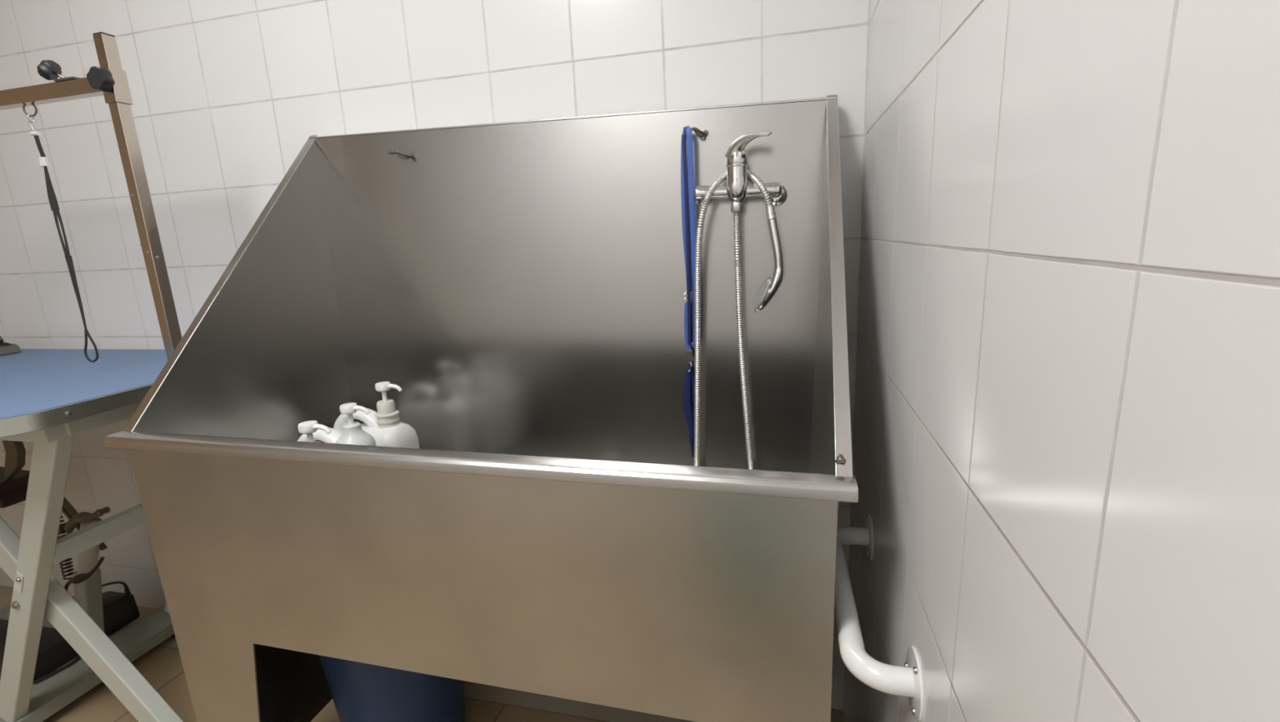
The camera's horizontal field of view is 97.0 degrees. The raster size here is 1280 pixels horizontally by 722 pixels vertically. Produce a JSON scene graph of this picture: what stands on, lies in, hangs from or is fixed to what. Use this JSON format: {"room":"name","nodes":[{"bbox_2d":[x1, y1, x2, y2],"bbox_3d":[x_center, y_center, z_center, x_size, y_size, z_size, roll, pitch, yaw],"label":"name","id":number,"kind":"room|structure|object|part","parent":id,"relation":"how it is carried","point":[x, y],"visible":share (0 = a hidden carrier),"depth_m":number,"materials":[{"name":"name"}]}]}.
{"room":"pet grooming salon","nodes":[
{"label":"pet grooming salon","id":0,"kind":"room"},
{"bbox_2d":[42,644,610,721],"bbox_3d":[-1.429,1.174,0.677,3.400,0.100,2.154,0,13,14],"label":"floor","id":1,"kind":"structure","parent":0,"point":[162,666],"depth_m":1.52,"materials":[{"name":"brown tile"}]},
{"bbox_2d":[0,348,183,721],"bbox_3d":[-1.611,0.481,1.490,1.284,0.920,0.621,0,13,14],"label":"table","id":2,"kind":"object","parent":1,"relation":"on","point":[48,397],"visible":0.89,"depth_m":1.33,"materials":[{"name":"blue rubber"}]},
{"bbox_2d":[0,335,22,355],"bbox_3d":[-1.940,-0.054,1.697,0.161,0.063,0.052,1,13,18],"label":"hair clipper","id":3,"kind":"object","parent":2,"relation":"on","point":[6,348],"visible":1,"depth_m":1.68,"materials":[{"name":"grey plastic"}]},
{"bbox_2d":[0,440,30,507],"bbox_3d":[-1.918,0.239,1.675,0.275,0.358,0.120,0,13,14],"label":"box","id":4,"kind":"object","parent":2,"relation":"attached to","point":[14,480],"visible":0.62,"depth_m":1.66,"materials":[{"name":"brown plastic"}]},
{"bbox_3d":[-1.392,0.496,1.270,0.042,0.055,0.002,0,13,14],"label":"sticker plate","id":5,"kind":"part","parent":2,"relation":"part of","materials":[{"name":"white plastic"}]},
{"bbox_3d":[-1.659,0.127,1.235,1.070,0.048,0.040,0,13,14],"label":"frame rail","id":6,"kind":"part","parent":2,"relation":"part of","materials":[{"name":"white metal"}]},
{"bbox_3d":[-1.385,0.509,1.290,0.497,0.816,0.032,0,13,14],"label":"leg","id":7,"kind":"part","parent":2,"relation":"part of","materials":[{"name":"grey paint"}]},
{"bbox_2d":[0,618,80,683],"bbox_3d":[-1.863,0.821,1.633,0.531,0.077,0.132,0,13,14],"label":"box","id":8,"kind":"object","parent":2,"relation":"on","point":[55,651],"visible":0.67,"depth_m":1.58,"materials":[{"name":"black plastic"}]},
{"bbox_3d":[-1.614,0.852,1.583,0.027,0.012,0.124,-1,13,9],"label":"power cord","id":9,"kind":"part","parent":8,"relation":"part of","materials":[{"name":"plastic"}]},
{"bbox_3d":[-1.870,0.854,1.752,0.540,0.034,0.180,0,13,14],"label":"rail","id":10,"kind":"part","parent":2,"relation":"part of","materials":[{"name":"white metal"}]},
{"bbox_3d":[-1.633,0.050,1.396,1.280,0.034,0.621,0,13,14],"label":"edge trim","id":11,"kind":"part","parent":2,"relation":"part of","materials":[{"name":"silver metal"}]},
{"bbox_3d":[-1.557,0.869,1.624,0.130,0.040,0.460,0,13,14],"label":"rail","id":12,"kind":"part","parent":2,"relation":"part of","materials":[{"name":"white metal"}]},
{"bbox_3d":[-1.539,0.526,1.583,0.110,0.182,0.042,0,13,14],"label":"lift rod","id":13,"kind":"part","parent":2,"relation":"part of","materials":[{"name":"grey metal"}]},
{"bbox_2d":[0,31,182,359],"bbox_3d":[-1.317,-0.278,1.263,0.614,0.754,0.066,0,13,14],"label":"grooming arm","id":14,"kind":"object","parent":2,"relation":"attached to","point":[109,81],"visible":0.87,"depth_m":1.17,"materials":[{"name":"metal"}]},
{"bbox_3d":[-1.200,-0.591,1.151,0.037,0.039,0.036,-10,14,-30],"label":"star knob","id":15,"kind":"part","parent":14,"relation":"part of","materials":[{"name":"grey plastic"}]},
{"bbox_3d":[-1.348,-0.560,1.211,0.574,0.030,0.025,0,13,14],"label":"arm","id":16,"kind":"part","parent":14,"relation":"part of","materials":[{"name":"metal"}]},
{"bbox_3d":[-1.181,-0.579,1.158,0.034,0.026,0.007,-5,13,-9],"label":"knob stem","id":17,"kind":"part","parent":14,"relation":"part of","materials":[{"name":"silver metal"}]},
{"bbox_2d":[22,103,98,362],"bbox_3d":[-1.290,-0.273,1.263,0.041,0.566,0.010,0,13,14],"label":"grooming noose","id":18,"kind":"object","parent":14,"relation":"hanging from","point":[43,161],"visible":1,"depth_m":1.25,"materials":[{"name":"black fabric"}]},
{"bbox_3d":[-1.164,-0.574,1.162,0.055,0.004,0.032,0,13,14],"label":"clamp plate","id":19,"kind":"part","parent":14,"relation":"part of","materials":[{"name":"grey metal"}]},
{"bbox_3d":[-1.059,-0.553,1.113,0.045,0.046,0.022,-1,13,8],"label":"star knob","id":20,"kind":"part","parent":14,"relation":"part of","materials":[{"name":"grey plastic"}]},
{"bbox_3d":[-1.043,-0.276,1.200,0.025,0.750,0.025,0,13,14],"label":"post","id":21,"kind":"part","parent":14,"relation":"part of","materials":[{"name":"metal"}]},
{"bbox_3d":[-1.447,0.519,1.352,0.724,0.847,0.036,0,13,14],"label":"leg","id":22,"kind":"part","parent":2,"relation":"part of","materials":[{"name":"grey paint"}]},
{"bbox_3d":[-1.103,0.085,1.302,0.035,0.046,0.380,0,13,14],"label":"frame rail","id":23,"kind":"part","parent":2,"relation":"part of","materials":[{"name":"white metal"}]},
{"bbox_2d":[102,580,139,635],"bbox_3d":[-1.648,0.749,1.746,0.127,0.148,0.108,0,13,14],"label":"case","id":24,"kind":"object","parent":2,"relation":"on","point":[120,609],"visible":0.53,"depth_m":1.75,"materials":[{"name":"black plastic"}]},
{"bbox_3d":[-1.643,0.711,1.735,0.125,0.069,0.029,-8,13,-22],"label":"handle","id":25,"kind":"part","parent":24,"relation":"part of","materials":[{"name":"black plastic"}]},
{"bbox_3d":[-1.288,0.420,1.675,0.497,0.816,0.032,0,13,14],"label":"leg","id":26,"kind":"part","parent":2,"relation":"part of","materials":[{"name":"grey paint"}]},
{"bbox_2d":[319,654,465,721],"bbox_3d":[-0.562,0.728,1.331,0.316,0.406,0.316,0,13,14],"label":"plastic bin","id":27,"kind":"object","parent":1,"relation":"on","point":[361,691],"visible":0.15,"depth_m":1.19,"materials":[{"name":"blue plastic"}]},
{"bbox_2d":[103,94,858,721],"bbox_3d":[-0.247,0.223,1.130,1.227,1.452,0.584,0,13,14],"label":"bathtub","id":28,"kind":"object","parent":1,"relation":"on","point":[553,527],"visible":0.99,"depth_m":1.13,"materials":[{"name":"silver metal"}]},
{"bbox_3d":[-0.835,-0.051,1.219,0.003,0.882,0.530,0,13,14],"label":"panel","id":29,"kind":"part","parent":28,"relation":"part of","materials":[{"name":"silver metal"}]},
{"bbox_3d":[-0.315,0.285,0.885,1.174,0.323,0.003,0,13,14],"label":"panel","id":30,"kind":"part","parent":28,"relation":"part of","materials":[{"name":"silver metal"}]},
{"bbox_2d":[297,420,331,442],"bbox_3d":[-0.673,0.262,1.112,0.210,0.302,0.112,0,13,14],"label":"pump bottle","id":31,"kind":"object","parent":28,"relation":"on","point":[308,427],"visible":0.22,"depth_m":1.06,"materials":[{"name":"white plastic"}]},
{"bbox_3d":[-0.624,0.144,1.072,0.010,0.030,0.010,0,13,14],"label":"pump stem","id":32,"kind":"part","parent":31,"relation":"part of","materials":[{"name":"white plastic"}]},
{"bbox_2d":[297,402,377,445],"bbox_3d":[-0.654,0.237,1.225,0.210,0.302,0.112,0,13,14],"label":"pump bottle","id":33,"kind":"object","parent":28,"relation":"on","point":[353,433],"visible":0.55,"depth_m":1.18,"materials":[{"name":"white plastic"}]},
{"bbox_3d":[-0.683,0.191,1.221,0.155,0.101,0.047,0,13,14],"label":"handle","id":34,"kind":"part","parent":33,"relation":"part of","materials":[{"name":"white plastic"}]},
{"bbox_3d":[-0.606,0.118,1.185,0.010,0.030,0.010,0,13,14],"label":"pump stem","id":35,"kind":"part","parent":33,"relation":"part of","materials":[{"name":"white plastic"}]},
{"bbox_2d":[333,381,419,448],"bbox_3d":[-0.645,0.201,1.362,0.210,0.311,0.112,0,13,14],"label":"pump bottle","id":36,"kind":"object","parent":28,"relation":"on","point":[384,425],"visible":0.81,"depth_m":1.32,"materials":[{"name":"white plastic"}]},
{"bbox_3d":[-0.673,0.160,1.360,0.155,0.101,0.047,0,13,14],"label":"handle","id":37,"kind":"part","parent":36,"relation":"part of","materials":[{"name":"white plastic"}]},
{"bbox_3d":[-0.597,0.078,1.321,0.010,0.030,0.010,0,13,14],"label":"pump stem","id":38,"kind":"part","parent":36,"relation":"part of","materials":[{"name":"white plastic"}]},
{"bbox_3d":[-0.306,0.538,0.932,1.176,0.829,0.003,0,13,14],"label":"panel","id":39,"kind":"part","parent":28,"relation":"part of","materials":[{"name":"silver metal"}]},
{"bbox_3d":[-0.197,-0.102,1.316,1.194,0.882,0.028,0,13,14],"label":"panel","id":40,"kind":"part","parent":28,"relation":"part of","materials":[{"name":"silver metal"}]},
{"bbox_2d":[680,125,696,457],"bbox_3d":[0.108,-0.126,1.212,0.042,0.705,0.020,9,17,43],"label":"leash","id":41,"kind":"object","parent":28,"relation":"hanging from","point":[686,135],"visible":0.88,"depth_m":1.18,"materials":[{"name":"fabric"}]},
{"bbox_2d":[693,131,786,212],"bbox_3d":[0.191,-0.365,1.110,0.191,0.143,0.100,0,13,14],"label":"mixer tap","id":42,"kind":"object","parent":28,"relation":"attached to","point":[737,188],"visible":0.94,"depth_m":1.09,"materials":[{"name":"silver metal"}]},
{"bbox_2d":[693,169,772,469],"bbox_3d":[0.188,-0.014,1.165,0.161,0.740,0.106,-4,12,-8],"label":"shower hose","id":43,"kind":"object","parent":42,"relation":"attached to","point":[751,175],"visible":0.84,"depth_m":1.16,"materials":[{"name":"silver metal"}]},
{"bbox_2d":[753,205,783,311],"bbox_3d":[0.250,-0.197,1.104,0.058,0.204,0.068,0,13,14],"label":"shower","id":44,"kind":"object","parent":43,"relation":"hanging from","point":[769,288],"visible":1,"depth_m":1.09,"materials":[{"name":"silver metal"}]},
{"bbox_3d":[0.239,-0.130,1.121,0.028,0.054,0.060,-3,12,0],"label":"spray plate","id":45,"kind":"part","parent":44,"relation":"part of","materials":[{"name":"grey metal"}]},
{"bbox_3d":[0.253,-0.187,1.108,0.048,0.176,0.059,-5,13,-11],"label":"handle","id":46,"kind":"part","parent":44,"relation":"part of","materials":[{"name":"silver metal"}]},
{"bbox_3d":[0.204,-0.404,1.076,0.041,0.053,0.094,-12,16,-38],"label":"lever","id":47,"kind":"part","parent":42,"relation":"part of","materials":[{"name":"silver metal"}]},
{"bbox_3d":[0.309,-0.029,0.937,0.027,0.855,0.530,0,13,14],"label":"panel","id":48,"kind":"part","parent":28,"relation":"part of","materials":[{"name":"silver metal"}]},
{"bbox_2d":[0,0,870,709],"bbox_3d":[-1.188,-0.398,1.597,3.600,2.750,0.100,0,13,14],"label":"wall","id":49,"kind":"structure","parent":0,"point":[226,95],"depth_m":1.43,"materials":[{"name":"white tile"}]},
{"bbox_2d":[0,585,844,721],"bbox_3d":[-1.156,0.922,1.765,3.400,0.100,0.146,0,13,14],"label":"trim","id":50,"kind":"structure","parent":49,"relation":"attached to","point":[472,689],"depth_m":1.48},
{"bbox_2d":[844,0,1279,721],"bbox_3d":[0.213,-0.111,-0.009,0.100,2.750,2.400,0,13,14],"label":"wall","id":51,"kind":"structure","parent":0,"point":[1066,450],"depth_m":0.32,"materials":[{"name":"white tile"}]},
{"bbox_2d":[834,513,924,721],"bbox_3d":[0.332,0.349,0.857,0.082,0.095,0.444,0,13,14],"label":"grab bar","id":52,"kind":"object","parent":51,"relation":"attached to","point":[906,680],"visible":0.88,"depth_m":0.71,"materials":[{"name":"white metal"}]}
]}

